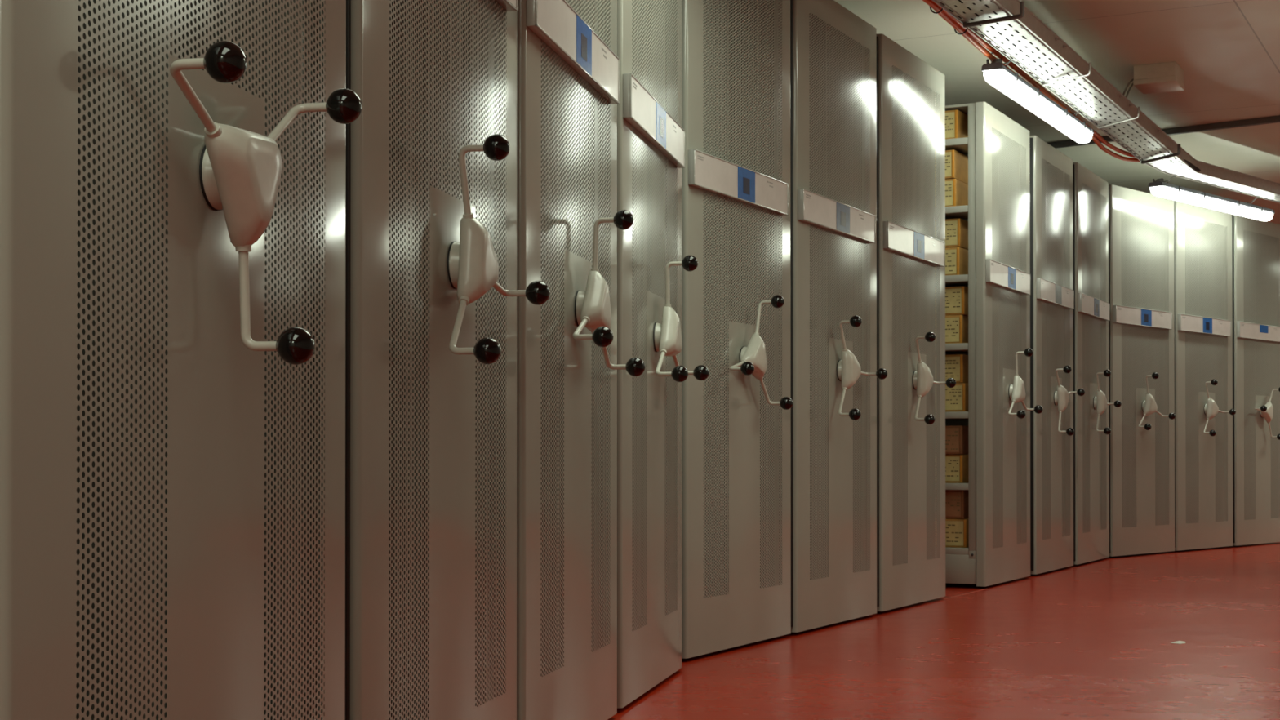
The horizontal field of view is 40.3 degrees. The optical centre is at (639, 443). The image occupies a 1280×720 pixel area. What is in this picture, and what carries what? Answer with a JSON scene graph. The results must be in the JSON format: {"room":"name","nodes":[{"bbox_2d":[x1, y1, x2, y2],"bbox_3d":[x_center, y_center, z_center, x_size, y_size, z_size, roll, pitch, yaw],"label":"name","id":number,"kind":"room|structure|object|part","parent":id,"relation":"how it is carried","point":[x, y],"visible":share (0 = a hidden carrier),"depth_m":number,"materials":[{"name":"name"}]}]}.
{"room":"archive storage room","nodes":[
{"label":"archive storage room","id":0,"kind":"room"},
{"bbox_2d":[608,542,1279,719],"bbox_3d":[2.541,0.754,7.217,7.318,0.100,23.646,0,0,27],"label":"floor","id":1,"kind":"structure","parent":0,"point":[1091,640],"depth_m":5.58,"materials":[{"name":"red paint"}]},
{"bbox_2d":[0,0,361,719],"bbox_3d":[-1.381,-0.541,2.244,2.020,2.387,0.900,0,0,11],"label":"shelving unit","id":2,"kind":"object","parent":1,"relation":"on","point":[158,170],"visible":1,"depth_m":2.01,"materials":[{"name":"grey metal"}]},
{"bbox_3d":[-1.462,-0.545,2.268,1.852,2.378,0.872,0,0,11],"label":"rack frame","id":3,"kind":"part","parent":2,"relation":"part of","materials":[{"name":"grey metal"}]},
{"bbox_3d":[-0.476,-0.383,1.943,0.063,0.019,0.139,0,-27,11],"label":"arm","id":4,"kind":"part","parent":2,"relation":"part of","materials":[{"name":"white plastic"}]},
{"bbox_3d":[-0.447,-0.411,1.879,0.045,0.045,0.045,0,-27,11],"label":"knob","id":5,"kind":"part","parent":2,"relation":"part of","materials":[{"name":"black plastic"}]},
{"bbox_3d":[-0.450,-0.180,2.073,0.063,0.139,0.019,0,3,11],"label":"arm","id":6,"kind":"part","parent":2,"relation":"part of","materials":[{"name":"white plastic"}]},
{"bbox_3d":[-0.408,-0.116,2.068,0.045,0.045,0.045,0,3,11],"label":"knob","id":7,"kind":"part","parent":2,"relation":"part of","materials":[{"name":"black plastic"}]},
{"bbox_3d":[-0.428,-0.396,2.180,0.063,0.019,0.139,0,33,11],"label":"arm","id":8,"kind":"part","parent":2,"relation":"part of","materials":[{"name":"white plastic"}]},
{"bbox_3d":[-0.377,-0.431,2.224,0.045,0.045,0.045,0,33,11],"label":"knob","id":9,"kind":"part","parent":2,"relation":"part of","materials":[{"name":"black plastic"}]},
{"bbox_2d":[315,0,550,719],"bbox_3d":[-1.202,-0.533,3.194,2.020,2.387,0.900,0,0,11],"label":"shelving unit","id":10,"kind":"object","parent":1,"relation":"on","point":[424,269],"visible":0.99,"depth_m":2.97,"materials":[{"name":"grey metal"}]},
{"bbox_3d":[-0.286,-0.204,2.946,0.063,0.139,0.019,0,-39,11],"label":"arm","id":11,"kind":"part","parent":10,"relation":"part of","materials":[{"name":"white plastic"}]},
{"bbox_3d":[-0.279,-0.443,2.985,0.063,0.139,0.019,0,21,11],"label":"arm","id":12,"kind":"part","parent":10,"relation":"part of","materials":[{"name":"white plastic"}]},
{"bbox_3d":[-0.254,-0.155,2.898,0.045,0.045,0.045,0,-39,11],"label":"knob","id":13,"kind":"part","parent":10,"relation":"part of","materials":[{"name":"black plastic"}]},
{"bbox_3d":[-0.243,-0.502,2.954,0.045,0.045,0.045,0,21,11],"label":"knob","id":14,"kind":"part","parent":10,"relation":"part of","materials":[{"name":"black plastic"}]},
{"bbox_3d":[-0.242,-0.289,3.168,0.063,0.019,0.139,0,-9,11],"label":"arm","id":15,"kind":"part","parent":10,"relation":"part of","materials":[{"name":"white plastic"}]},
{"bbox_3d":[-0.189,-0.279,3.222,0.045,0.045,0.045,0,-9,11],"label":"knob","id":16,"kind":"part","parent":10,"relation":"part of","materials":[{"name":"black plastic"}]},
{"bbox_2d":[493,0,644,719],"bbox_3d":[-1.016,-0.527,4.082,2.020,2.387,0.900,0,0,11],"label":"shelving unit","id":17,"kind":"object","parent":1,"relation":"on","point":[564,65],"visible":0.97,"depth_m":3.85,"materials":[{"name":"grey metal"}]},
{"bbox_3d":[-1.097,-0.531,4.106,1.852,2.378,0.872,0,0,11],"label":"rack frame","id":18,"kind":"part","parent":17,"relation":"part of","materials":[{"name":"grey metal"}]},
{"bbox_3d":[-0.164,-0.528,3.917,0.045,2.387,0.886,0,0,11],"label":"panel","id":19,"kind":"part","parent":17,"relation":"part of","materials":[{"name":"grey metal"}]},
{"bbox_3d":[-0.108,-0.253,3.795,0.063,0.019,0.139,0,22,11],"label":"arm","id":20,"kind":"part","parent":17,"relation":"part of","materials":[{"name":"white plastic"}]},
{"bbox_3d":[-0.079,-0.229,3.728,0.045,0.045,0.045,0,22,11],"label":"knob","id":21,"kind":"part","parent":17,"relation":"part of","materials":[{"name":"black plastic"}]},
{"bbox_3d":[-0.079,-0.444,3.941,0.063,0.139,0.019,0,-8,11],"label":"arm","id":22,"kind":"part","parent":17,"relation":"part of","materials":[{"name":"white plastic"}]},
{"bbox_3d":[-0.061,-0.219,4.030,0.063,0.019,0.139,0,-38,11],"label":"arm","id":23,"kind":"part","parent":17,"relation":"part of","materials":[{"name":"white plastic"}]},
{"bbox_3d":[-0.037,-0.507,3.942,0.045,0.045,0.045,0,-8,11],"label":"knob","id":24,"kind":"part","parent":17,"relation":"part of","materials":[{"name":"black plastic"}]},
{"bbox_3d":[-0.011,-0.180,4.071,0.045,0.045,0.045,0,-38,11],"label":"knob","id":25,"kind":"part","parent":17,"relation":"part of","materials":[{"name":"black plastic"}]},
{"bbox_2d":[598,0,709,708],"bbox_3d":[-0.832,-0.519,5.022,2.020,2.387,0.900,0,0,11],"label":"shelving unit","id":26,"kind":"object","parent":1,"relation":"on","point":[651,135],"visible":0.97,"depth_m":4.81,"materials":[{"name":"grey metal"}]},
{"bbox_3d":[-0.913,-0.524,5.046,1.852,2.378,0.872,0,0,11],"label":"rack frame","id":27,"kind":"part","parent":26,"relation":"part of","materials":[{"name":"grey metal"}]},
{"bbox_3d":[0.020,-0.521,4.857,0.045,2.387,0.886,0,0,11],"label":"panel","id":28,"kind":"part","parent":26,"relation":"part of","materials":[{"name":"grey metal"}]},
{"bbox_3d":[0.077,-0.222,4.741,0.063,0.019,0.139,0,33,11],"label":"arm","id":29,"kind":"part","parent":26,"relation":"part of","materials":[{"name":"white plastic"}]},
{"bbox_3d":[0.098,-0.438,4.849,0.063,0.139,0.019,0,3,11],"label":"arm","id":30,"kind":"part","parent":26,"relation":"part of","materials":[{"name":"white plastic"}]},
{"bbox_3d":[0.107,-0.188,4.680,0.045,0.045,0.045,0,33,11],"label":"knob","id":31,"kind":"part","parent":26,"relation":"part of","materials":[{"name":"black plastic"}]},
{"bbox_3d":[0.124,-0.234,4.978,0.063,0.019,0.139,0,-27,11],"label":"arm","id":32,"kind":"part","parent":26,"relation":"part of","materials":[{"name":"white plastic"}]},
{"bbox_3d":[0.138,-0.501,4.838,0.045,0.045,0.045,0,3,11],"label":"knob","id":33,"kind":"part","parent":26,"relation":"part of","materials":[{"name":"black plastic"}]},
{"bbox_3d":[0.176,-0.205,5.025,0.045,0.045,0.045,0,-27,11],"label":"knob","id":34,"kind":"part","parent":26,"relation":"part of","materials":[{"name":"black plastic"}]},
{"bbox_2d":[681,0,792,658],"bbox_3d":[-0.449,-0.509,6.302,2.020,2.387,0.900,0,0,27],"label":"shelving unit","id":35,"kind":"object","parent":1,"relation":"on","point":[734,196],"visible":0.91,"depth_m":5.88,"materials":[{"name":"grey metal"}]},
{"bbox_3d":[0.342,-0.260,5.769,0.063,0.019,0.139,0,12,27],"label":"arm","id":36,"kind":"part","parent":35,"relation":"part of","materials":[{"name":"white plastic"}]},
{"bbox_3d":[-0.520,-0.514,6.347,1.852,2.378,0.872,0,0,27],"label":"rack frame","id":37,"kind":"part","parent":35,"relation":"part of","materials":[{"name":"grey metal"}]},
{"bbox_3d":[0.351,-0.246,5.694,0.045,0.045,0.045,0,12,27],"label":"knob","id":38,"kind":"part","parent":35,"relation":"part of","materials":[{"name":"black plastic"}]},
{"bbox_3d":[0.422,-0.423,5.928,0.063,0.139,0.019,0,-18,27],"label":"arm","id":39,"kind":"part","parent":35,"relation":"part of","materials":[{"name":"white plastic"}]},
{"bbox_3d":[0.447,-0.187,5.974,0.063,0.139,0.019,0,42,27],"label":"arm","id":40,"kind":"part","parent":35,"relation":"part of","materials":[{"name":"white plastic"}]},
{"bbox_3d":[0.468,-0.484,5.927,0.045,0.045,0.045,0,-18,27],"label":"knob","id":41,"kind":"part","parent":35,"relation":"part of","materials":[{"name":"black plastic"}]},
{"bbox_3d":[0.503,-0.140,5.994,0.045,0.045,0.045,0,42,27],"label":"knob","id":42,"kind":"part","parent":35,"relation":"part of","materials":[{"name":"black plastic"}]},
{"bbox_2d":[778,0,887,632],"bbox_3d":[-0.027,-0.503,7.120,2.020,2.387,0.900,0,0,27],"label":"shelving unit","id":43,"kind":"object","parent":1,"relation":"on","point":[834,373],"visible":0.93,"depth_m":6.69,"materials":[{"name":"grey metal"}]},
{"bbox_3d":[0.790,-0.166,6.638,0.063,0.139,0.019,0,-32,27],"label":"arm","id":44,"kind":"part","parent":43,"relation":"part of","materials":[{"name":"white plastic"}]},
{"bbox_3d":[0.794,-0.407,6.647,0.063,0.139,0.019,0,28,27],"label":"arm","id":45,"kind":"part","parent":43,"relation":"part of","materials":[{"name":"white plastic"}]},
{"bbox_3d":[0.812,-0.112,6.589,0.045,0.045,0.045,0,-32,27],"label":"knob","id":46,"kind":"part","parent":43,"relation":"part of","materials":[{"name":"black plastic"}]},
{"bbox_3d":[0.817,-0.464,6.601,0.045,0.045,0.045,0,28,27],"label":"knob","id":47,"kind":"part","parent":43,"relation":"part of","materials":[{"name":"black plastic"}]},
{"bbox_3d":[0.887,-0.278,6.829,0.063,0.019,0.139,0,-2,27],"label":"arm","id":48,"kind":"part","parent":43,"relation":"part of","materials":[{"name":"white plastic"}]},
{"bbox_3d":[0.953,-0.276,6.867,0.045,0.045,0.045,0,-2,27],"label":"knob","id":49,"kind":"part","parent":43,"relation":"part of","materials":[{"name":"black plastic"}]},
{"bbox_2d":[865,33,955,611],"bbox_3d":[0.404,-0.496,7.984,2.020,2.387,0.900,0,0,27],"label":"shelving unit","id":50,"kind":"object","parent":1,"relation":"on","point":[911,398],"visible":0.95,"depth_m":7.55,"materials":[{"name":"grey metal"}]},
{"bbox_3d":[1.214,-0.159,7.489,0.063,0.139,0.019,0,-32,27],"label":"arm","id":51,"kind":"part","parent":50,"relation":"part of","materials":[{"name":"white plastic"}]},
{"bbox_3d":[1.217,-0.401,7.497,0.063,0.139,0.019,0,28,27],"label":"arm","id":52,"kind":"part","parent":50,"relation":"part of","materials":[{"name":"white plastic"}]},
{"bbox_3d":[1.236,-0.105,7.440,0.045,0.045,0.045,0,-32,27],"label":"knob","id":53,"kind":"part","parent":50,"relation":"part of","materials":[{"name":"black plastic"}]},
{"bbox_3d":[1.240,-0.457,7.451,0.045,0.045,0.045,0,28,27],"label":"knob","id":54,"kind":"part","parent":50,"relation":"part of","materials":[{"name":"black plastic"}]},
{"bbox_3d":[1.310,-0.272,7.679,0.063,0.019,0.139,0,-2,27],"label":"arm","id":55,"kind":"part","parent":50,"relation":"part of","materials":[{"name":"white plastic"}]},
{"bbox_3d":[1.376,-0.270,7.717,0.045,0.045,0.045,0,-2,27],"label":"knob","id":56,"kind":"part","parent":50,"relation":"part of","materials":[{"name":"black plastic"}]},
{"bbox_2d":[943,588,987,599],"bbox_3d":[1.547,0.712,8.270,0.008,0.001,0.720,0,0,27],"label":"trim","id":57,"kind":"structure","parent":1,"relation":"on","point":[985,588],"depth_m":8.28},
{"bbox_2d":[934,102,1043,586],"bbox_3d":[1.104,-0.486,9.369,2.020,2.387,0.886,0,0,27],"label":"shelving unit","id":58,"kind":"object","parent":1,"relation":"on","point":[997,213],"visible":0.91,"depth_m":8.81,"materials":[{"name":"grey metal"}]},
{"bbox_2d":[934,109,968,139],"bbox_3d":[1.549,-1.591,8.901,0.267,0.147,0.363,0,-1,28],"label":"box","id":59,"kind":"object","parent":58,"relation":"on","point":[956,121],"visible":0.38,"depth_m":8.70,"materials":[{"name":"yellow cardboard"}]},
{"bbox_2d":[935,315,968,343],"bbox_3d":[1.559,-0.568,8.885,0.274,0.142,0.363,0,0,26],"label":"box","id":60,"kind":"object","parent":58,"relation":"on","point":[956,326],"visible":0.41,"depth_m":8.69,"materials":[{"name":"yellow cardboard"}]},
{"bbox_2d":[935,285,968,316],"bbox_3d":[1.582,-0.712,8.883,0.264,0.142,0.363,0,-1,29],"label":"box","id":61,"kind":"object","parent":60,"relation":"on","point":[956,297],"visible":0.43,"depth_m":8.69,"materials":[{"name":"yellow cardboard"}]},
{"bbox_2d":[935,247,968,275],"bbox_3d":[1.556,-0.908,8.900,0.272,0.142,0.363,0,-1,29],"label":"box","id":62,"kind":"object","parent":58,"relation":"on","point":[956,258],"visible":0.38,"depth_m":8.70,"materials":[{"name":"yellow cardboard"}]},
{"bbox_2d":[935,217,968,249],"bbox_3d":[1.559,-1.052,8.900,0.265,0.142,0.363,0,0,27],"label":"box","id":63,"kind":"object","parent":62,"relation":"on","point":[956,229],"visible":0.41,"depth_m":8.70,"materials":[{"name":"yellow cardboard"}]},
{"bbox_2d":[935,178,968,206],"bbox_3d":[1.534,-1.251,8.909,0.268,0.142,0.363,0,0,27],"label":"box","id":64,"kind":"object","parent":58,"relation":"on","point":[956,191],"visible":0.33,"depth_m":8.71,"materials":[{"name":"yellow cardboard"}]},
{"bbox_2d":[935,149,968,184],"bbox_3d":[1.532,-1.395,8.908,0.265,0.142,0.363,0,0,27],"label":"box","id":65,"kind":"object","parent":64,"relation":"on","point":[956,162],"visible":0.34,"depth_m":8.72,"materials":[{"name":"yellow cardboard"}]},
{"bbox_3d":[1.331,-1.499,9.001,0.857,0.034,0.400,0,0,27],"label":"shelf","id":66,"kind":"part","parent":58,"relation":"part of","materials":[{"name":"grey metal"}]},
{"bbox_3d":[1.331,-1.162,8.998,0.857,0.034,0.400,0,0,27],"label":"shelf","id":67,"kind":"part","parent":58,"relation":"part of","materials":[{"name":"grey metal"}]},
{"bbox_3d":[1.331,-0.819,8.995,0.857,0.034,0.400,0,0,27],"label":"shelf","id":68,"kind":"part","parent":58,"relation":"part of","materials":[{"name":"grey metal"}]},
{"bbox_2d":[935,518,968,547],"bbox_3d":[1.580,0.447,8.875,0.273,0.142,0.363,0,0,27],"label":"box","id":69,"kind":"object","parent":58,"relation":"on","point":[957,530],"visible":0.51,"depth_m":8.68,"materials":[{"name":"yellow cardboard"}]},
{"bbox_2d":[945,489,968,519],"bbox_3d":[1.573,0.303,8.881,0.276,0.142,0.363,0,-1,28],"label":"box","id":70,"kind":"object","parent":69,"relation":"on","point":[956,500],"visible":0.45,"depth_m":8.68,"materials":[{"name":"red cardboard"}]},
{"bbox_3d":[1.331,0.536,8.985,0.857,0.034,0.400,0,0,27],"label":"shelf","id":71,"kind":"part","parent":58,"relation":"part of","materials":[{"name":"grey metal"}]},
{"bbox_2d":[945,454,968,483],"bbox_3d":[1.573,0.126,8.886,0.263,0.142,0.363,0,-1,28],"label":"box","id":72,"kind":"object","parent":58,"relation":"on","point":[956,465],"visible":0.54,"depth_m":8.69,"materials":[{"name":"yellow cardboard"}]},
{"bbox_2d":[945,425,968,454],"bbox_3d":[1.564,-0.018,8.881,0.266,0.142,0.363,0,0,27],"label":"box","id":73,"kind":"object","parent":72,"relation":"on","point":[956,436],"visible":0.44,"depth_m":8.69,"materials":[{"name":"red cardboard"}]},
{"bbox_2d":[945,382,968,411],"bbox_3d":[1.583,-0.229,8.879,0.264,0.142,0.363,0,0,28],"label":"box","id":74,"kind":"object","parent":58,"relation":"on","point":[957,397],"visible":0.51,"depth_m":8.68,"materials":[{"name":"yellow cardboard"}]},
{"bbox_2d":[945,354,968,383],"bbox_3d":[1.570,-0.373,8.890,0.266,0.142,0.363,0,0,27],"label":"box","id":75,"kind":"object","parent":74,"relation":"on","point":[956,365],"visible":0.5,"depth_m":8.69,"materials":[{"name":"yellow cardboard"}]},
{"bbox_3d":[1.331,-0.479,8.993,0.857,0.034,0.400,0,0,27],"label":"shelf","id":76,"kind":"part","parent":58,"relation":"part of","materials":[{"name":"grey metal"}]},
{"bbox_3d":[1.331,-0.140,8.990,0.857,0.034,0.400,0,0,27],"label":"shelf","id":77,"kind":"part","parent":58,"relation":"part of","materials":[{"name":"grey metal"}]},
{"bbox_3d":[1.331,0.215,8.987,0.857,0.034,0.400,0,0,27],"label":"shelf","id":78,"kind":"part","parent":58,"relation":"part of","materials":[{"name":"grey metal"}]},
{"bbox_3d":[1.877,-0.489,8.977,0.045,2.387,0.886,0,0,27],"label":"panel","id":79,"kind":"part","parent":58,"relation":"part of","materials":[{"name":"grey metal"}]},
{"bbox_3d":[1.911,-0.186,8.868,0.063,0.019,0.139,0,35,27],"label":"arm","id":80,"kind":"part","parent":58,"relation":"part of","materials":[{"name":"white plastic"}]},
{"bbox_3d":[1.957,-0.406,8.960,0.063,0.139,0.019,0,5,27],"label":"arm","id":81,"kind":"part","parent":58,"relation":"part of","materials":[{"name":"white plastic"}]},
{"bbox_3d":[1.925,-0.150,8.802,0.045,0.045,0.045,0,35,27],"label":"knob","id":82,"kind":"part","parent":58,"relation":"part of","materials":[{"name":"black plastic"}]},
{"bbox_3d":[2.020,-0.207,9.083,0.063,0.019,0.139,0,-25,27],"label":"arm","id":83,"kind":"part","parent":58,"relation":"part of","materials":[{"name":"white plastic"}]},
{"bbox_3d":[1.991,-0.469,8.936,0.045,0.045,0.045,0,5,27],"label":"knob","id":84,"kind":"part","parent":58,"relation":"part of","materials":[{"name":"black plastic"}]},
{"bbox_3d":[2.083,-0.180,9.116,0.045,0.045,0.045,0,-25,27],"label":"knob","id":85,"kind":"part","parent":58,"relation":"part of","materials":[{"name":"black plastic"}]},
{"bbox_2d":[1021,135,1084,574],"bbox_3d":[1.556,-0.479,10.265,2.020,2.387,0.900,0,0,27],"label":"shelving unit","id":86,"kind":"object","parent":1,"relation":"on","point":[1051,265],"visible":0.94,"depth_m":9.81,"materials":[{"name":"grey metal"}]},
{"bbox_3d":[1.484,-0.483,10.310,1.852,2.378,0.872,0,0,27],"label":"rack frame","id":87,"kind":"part","parent":86,"relation":"part of","materials":[{"name":"grey metal"}]},
{"bbox_3d":[2.333,-0.482,9.879,0.045,2.387,0.886,0,0,27],"label":"panel","id":88,"kind":"part","parent":86,"relation":"part of","materials":[{"name":"grey metal"}]},
{"bbox_3d":[2.360,-0.366,9.759,0.063,0.139,0.019,0,40,27],"label":"arm","id":89,"kind":"part","parent":86,"relation":"part of","materials":[{"name":"white plastic"}]},
{"bbox_3d":[2.381,-0.128,9.798,0.063,0.139,0.019,0,-20,27],"label":"arm","id":90,"kind":"part","parent":86,"relation":"part of","materials":[{"name":"white plastic"}]},
{"bbox_3d":[2.379,-0.415,9.704,0.045,0.045,0.045,0,40,27],"label":"knob","id":91,"kind":"part","parent":86,"relation":"part of","materials":[{"name":"black plastic"}]},
{"bbox_3d":[2.409,-0.068,9.760,0.045,0.045,0.045,0,-20,27],"label":"knob","id":92,"kind":"part","parent":86,"relation":"part of","materials":[{"name":"black plastic"}]},
{"bbox_3d":[2.529,-0.296,9.999,0.045,0.045,0.045,0,10,27],"label":"knob","id":93,"kind":"part","parent":86,"relation":"part of","materials":[{"name":"black plastic"}]},
{"bbox_2d":[1065,162,1121,564],"bbox_3d":[1.996,-0.472,11.123,2.020,2.387,0.900,0,0,27],"label":"shelving unit","id":94,"kind":"object","parent":1,"relation":"on","point":[1091,315],"visible":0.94,"depth_m":10.68,"materials":[{"name":"grey metal"}]},
{"bbox_3d":[1.925,-0.476,11.168,1.852,2.378,0.872,0,0,27],"label":"rack frame","id":95,"kind":"part","parent":94,"relation":"part of","materials":[{"name":"grey metal"}]},
{"bbox_3d":[2.773,-0.475,10.737,0.045,2.387,0.886,0,0,27],"label":"panel","id":96,"kind":"part","parent":94,"relation":"part of","materials":[{"name":"grey metal"}]},
{"bbox_3d":[2.820,-0.133,10.654,0.063,0.139,0.019,0,-31,27],"label":"arm","id":97,"kind":"part","parent":94,"relation":"part of","materials":[{"name":"white plastic"}]},
{"bbox_3d":[2.821,-0.375,10.657,0.063,0.139,0.019,0,29,27],"label":"arm","id":98,"kind":"part","parent":94,"relation":"part of","materials":[{"name":"white plastic"}]},
{"bbox_3d":[2.843,-0.078,10.605,0.045,0.045,0.045,0,-31,27],"label":"knob","id":99,"kind":"part","parent":94,"relation":"part of","materials":[{"name":"black plastic"}]},
{"bbox_3d":[2.844,-0.431,10.611,0.045,0.045,0.045,0,29,27],"label":"knob","id":100,"kind":"part","parent":94,"relation":"part of","materials":[{"name":"black plastic"}]},
{"bbox_3d":[2.981,-0.250,10.880,0.045,0.045,0.045,0,-1,27],"label":"knob","id":101,"kind":"part","parent":94,"relation":"part of","materials":[{"name":"black plastic"}]},
{"bbox_2d":[1101,184,1175,556],"bbox_3d":[2.672,-0.465,12.104,2.020,2.387,0.900,0,-1,43],"label":"shelving unit","id":102,"kind":"object","parent":1,"relation":"on","point":[1141,293],"visible":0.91,"depth_m":11.50,"materials":[{"name":"grey metal"}]},
{"bbox_3d":[3.300,-0.154,11.387,0.063,0.019,0.139,0,42,43],"label":"arm","id":103,"kind":"part","parent":102,"relation":"part of","materials":[{"name":"white plastic"}]},
{"bbox_3d":[3.298,-0.111,11.324,0.045,0.045,0.045,0,42,43],"label":"knob","id":104,"kind":"part","parent":102,"relation":"part of","materials":[{"name":"black plastic"}]},
{"bbox_3d":[3.350,-0.384,11.443,0.063,0.139,0.019,0,12,43],"label":"arm","id":105,"kind":"part","parent":102,"relation":"part of","materials":[{"name":"white plastic"}]},
{"bbox_3d":[3.371,-0.446,11.405,0.045,0.045,0.045,0,12,43],"label":"knob","id":106,"kind":"part","parent":102,"relation":"part of","materials":[{"name":"black plastic"}]},
{"bbox_3d":[3.460,-0.204,11.561,0.063,0.019,0.139,0,-18,43],"label":"arm","id":107,"kind":"part","parent":102,"relation":"part of","materials":[{"name":"white plastic"}]},
{"bbox_3d":[3.532,-0.185,11.577,0.045,0.045,0.045,0,-18,43],"label":"knob","id":108,"kind":"part","parent":102,"relation":"part of","materials":[{"name":"black plastic"}]},
{"bbox_2d":[1169,640,1185,644],"bbox_3d":[1.887,0.694,6.090,0.047,0.002,0.094,0,-1,41],"label":"paper scrap","id":109,"kind":"object","parent":1,"relation":"on","point":[1178,642],"visible":1,"depth_m":6.08,"materials":[{"name":"white paper"}]},
{"bbox_2d":[1168,200,1235,551],"bbox_3d":[3.297,-0.460,12.784,2.020,2.387,0.900,0,-1,43],"label":"shelving unit","id":110,"kind":"object","parent":1,"relation":"on","point":[1203,272],"visible":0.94,"depth_m":12.19,"materials":[{"name":"grey metal"}]},
{"bbox_3d":[3.948,-0.127,12.092,0.063,0.139,0.019,0,-35,43],"label":"arm","id":111,"kind":"part","parent":110,"relation":"part of","materials":[{"name":"white plastic"}]},
{"bbox_3d":[3.961,-0.368,12.108,0.063,0.139,0.019,0,25,43],"label":"arm","id":112,"kind":"part","parent":110,"relation":"part of","materials":[{"name":"white plastic"}]},
{"bbox_3d":[3.954,-0.075,12.037,0.045,0.045,0.045,0,-35,43],"label":"knob","id":113,"kind":"part","parent":110,"relation":"part of","materials":[{"name":"black plastic"}]},
{"bbox_3d":[3.973,-0.426,12.060,0.045,0.045,0.045,0,25,43],"label":"knob","id":114,"kind":"part","parent":110,"relation":"part of","materials":[{"name":"black plastic"}]},
{"bbox_3d":[4.170,-0.225,12.272,0.045,0.045,0.045,0,-5,43],"label":"knob","id":115,"kind":"part","parent":110,"relation":"part of","materials":[{"name":"black plastic"}]},
{"bbox_2d":[1226,213,1279,546],"bbox_3d":[3.931,-0.454,13.460,2.020,2.387,0.900,0,-1,43],"label":"shelving unit","id":116,"kind":"object","parent":1,"relation":"on","point":[1255,243],"visible":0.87,"depth_m":12.81,"materials":[{"name":"grey metal"}]},
{"bbox_3d":[4.523,-0.257,12.644,0.045,0.045,0.045,0,-6,43],"label":"knob","id":117,"kind":"part","parent":116,"relation":"part of","materials":[{"name":"black plastic"}]},
{"bbox_3d":[4.670,-0.110,12.862,0.063,0.139,0.019,0,24,43],"label":"arm","id":118,"kind":"part","parent":116,"relation":"part of","materials":[{"name":"white plastic"}]},
{"bbox_3d":[4.685,-0.350,12.881,0.063,0.139,0.019,0,-36,43],"label":"arm","id":119,"kind":"part","parent":116,"relation":"part of","materials":[{"name":"white plastic"}]},
{"bbox_2d":[834,0,1279,224],"bbox_3d":[2.541,-2.046,7.239,7.318,0.100,23.646,0,0,27],"label":"ceiling","id":120,"kind":"structure","parent":0,"point":[1228,51],"depth_m":9.06,"materials":[{"name":"paint"}]},
{"bbox_2d":[932,0,1279,203],"bbox_3d":[2.921,-1.734,9.378,1.057,0.096,13.358,0,-1,33],"label":"cable tray","id":121,"kind":"object","parent":120,"relation":"hanging from","point":[1016,11],"visible":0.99,"depth_m":8.45,"materials":[{"name":"metal"}]},
{"bbox_2d":[922,0,1140,162],"bbox_3d":[1.341,-1.736,7.318,0.116,0.076,7.242,0,0,27],"label":"cable","id":122,"kind":"object","parent":121,"relation":"in","point":[930,2],"visible":0.7,"depth_m":7.51,"materials":[{"name":"plastic"}]},
{"bbox_2d":[931,0,1135,157],"bbox_3d":[1.347,-1.749,7.315,0.098,0.039,7.242,0,0,27],"label":"cable","id":123,"kind":"object","parent":121,"relation":"in","point":[1011,64],"visible":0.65,"depth_m":8.26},
{"bbox_2d":[981,57,1093,143],"bbox_3d":[1.977,-1.664,8.507,0.133,0.128,1.750,0,0,28],"label":"lamp","id":124,"kind":"object","parent":121,"relation":"hanging from","point":[997,75],"visible":1,"depth_m":8.27,"materials":[{"name":"plastic"}]},
{"bbox_3d":[1.410,-1.728,7.069,0.220,0.001,7.860,0,0,27],"label":"perforated plate","id":125,"kind":"part","parent":121,"relation":"part of","materials":[{"name":"metal"}]},
{"bbox_2d":[954,0,1275,196],"bbox_3d":[2.758,-1.726,9.158,0.976,0.019,12.814,0,-1,33],"label":"cable bundle","id":126,"kind":"object","parent":121,"relation":"in","point":[1190,164],"visible":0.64,"depth_m":8.49,"materials":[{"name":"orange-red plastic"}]},
{"bbox_2d":[1148,176,1275,221],"bbox_3d":[3.868,-1.640,11.697,0.133,0.128,1.718,0,-1,43],"label":"lamp","id":127,"kind":"object","parent":121,"relation":"hanging from","point":[1158,188],"visible":1,"depth_m":11.56,"materials":[{"name":"plastic"}]},
{"bbox_3d":[5.014,-1.685,12.577,0.256,0.001,5.752,0,-1,43],"label":"perforated plate","id":128,"kind":"part","parent":121,"relation":"part of","materials":[{"name":"metal"}]},
{"bbox_2d":[1122,61,1184,97],"bbox_3d":[2.697,-1.872,9.174,0.273,0.218,0.325,0,0,27],"label":"junction box","id":129,"kind":"object","parent":120,"relation":"attached to","point":[1166,77],"visible":0.91,"depth_m":9.10,"materials":[{"name":"white plastic"}]},
{"bbox_3d":[2.736,-1.892,9.189,0.218,0.031,0.262,0,0,27],"label":"lid","id":130,"kind":"part","parent":129,"relation":"part of","materials":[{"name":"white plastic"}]},
{"bbox_2d":[1048,115,1279,148],"bbox_3d":[3.537,-1.951,10.711,3.815,0.036,0.041,0,-1,38],"label":"channel","id":131,"kind":"object","parent":120,"relation":"attached to","point":[1273,119],"visible":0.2,"depth_m":10.74,"materials":[{"name":"black metal"}]}
]}

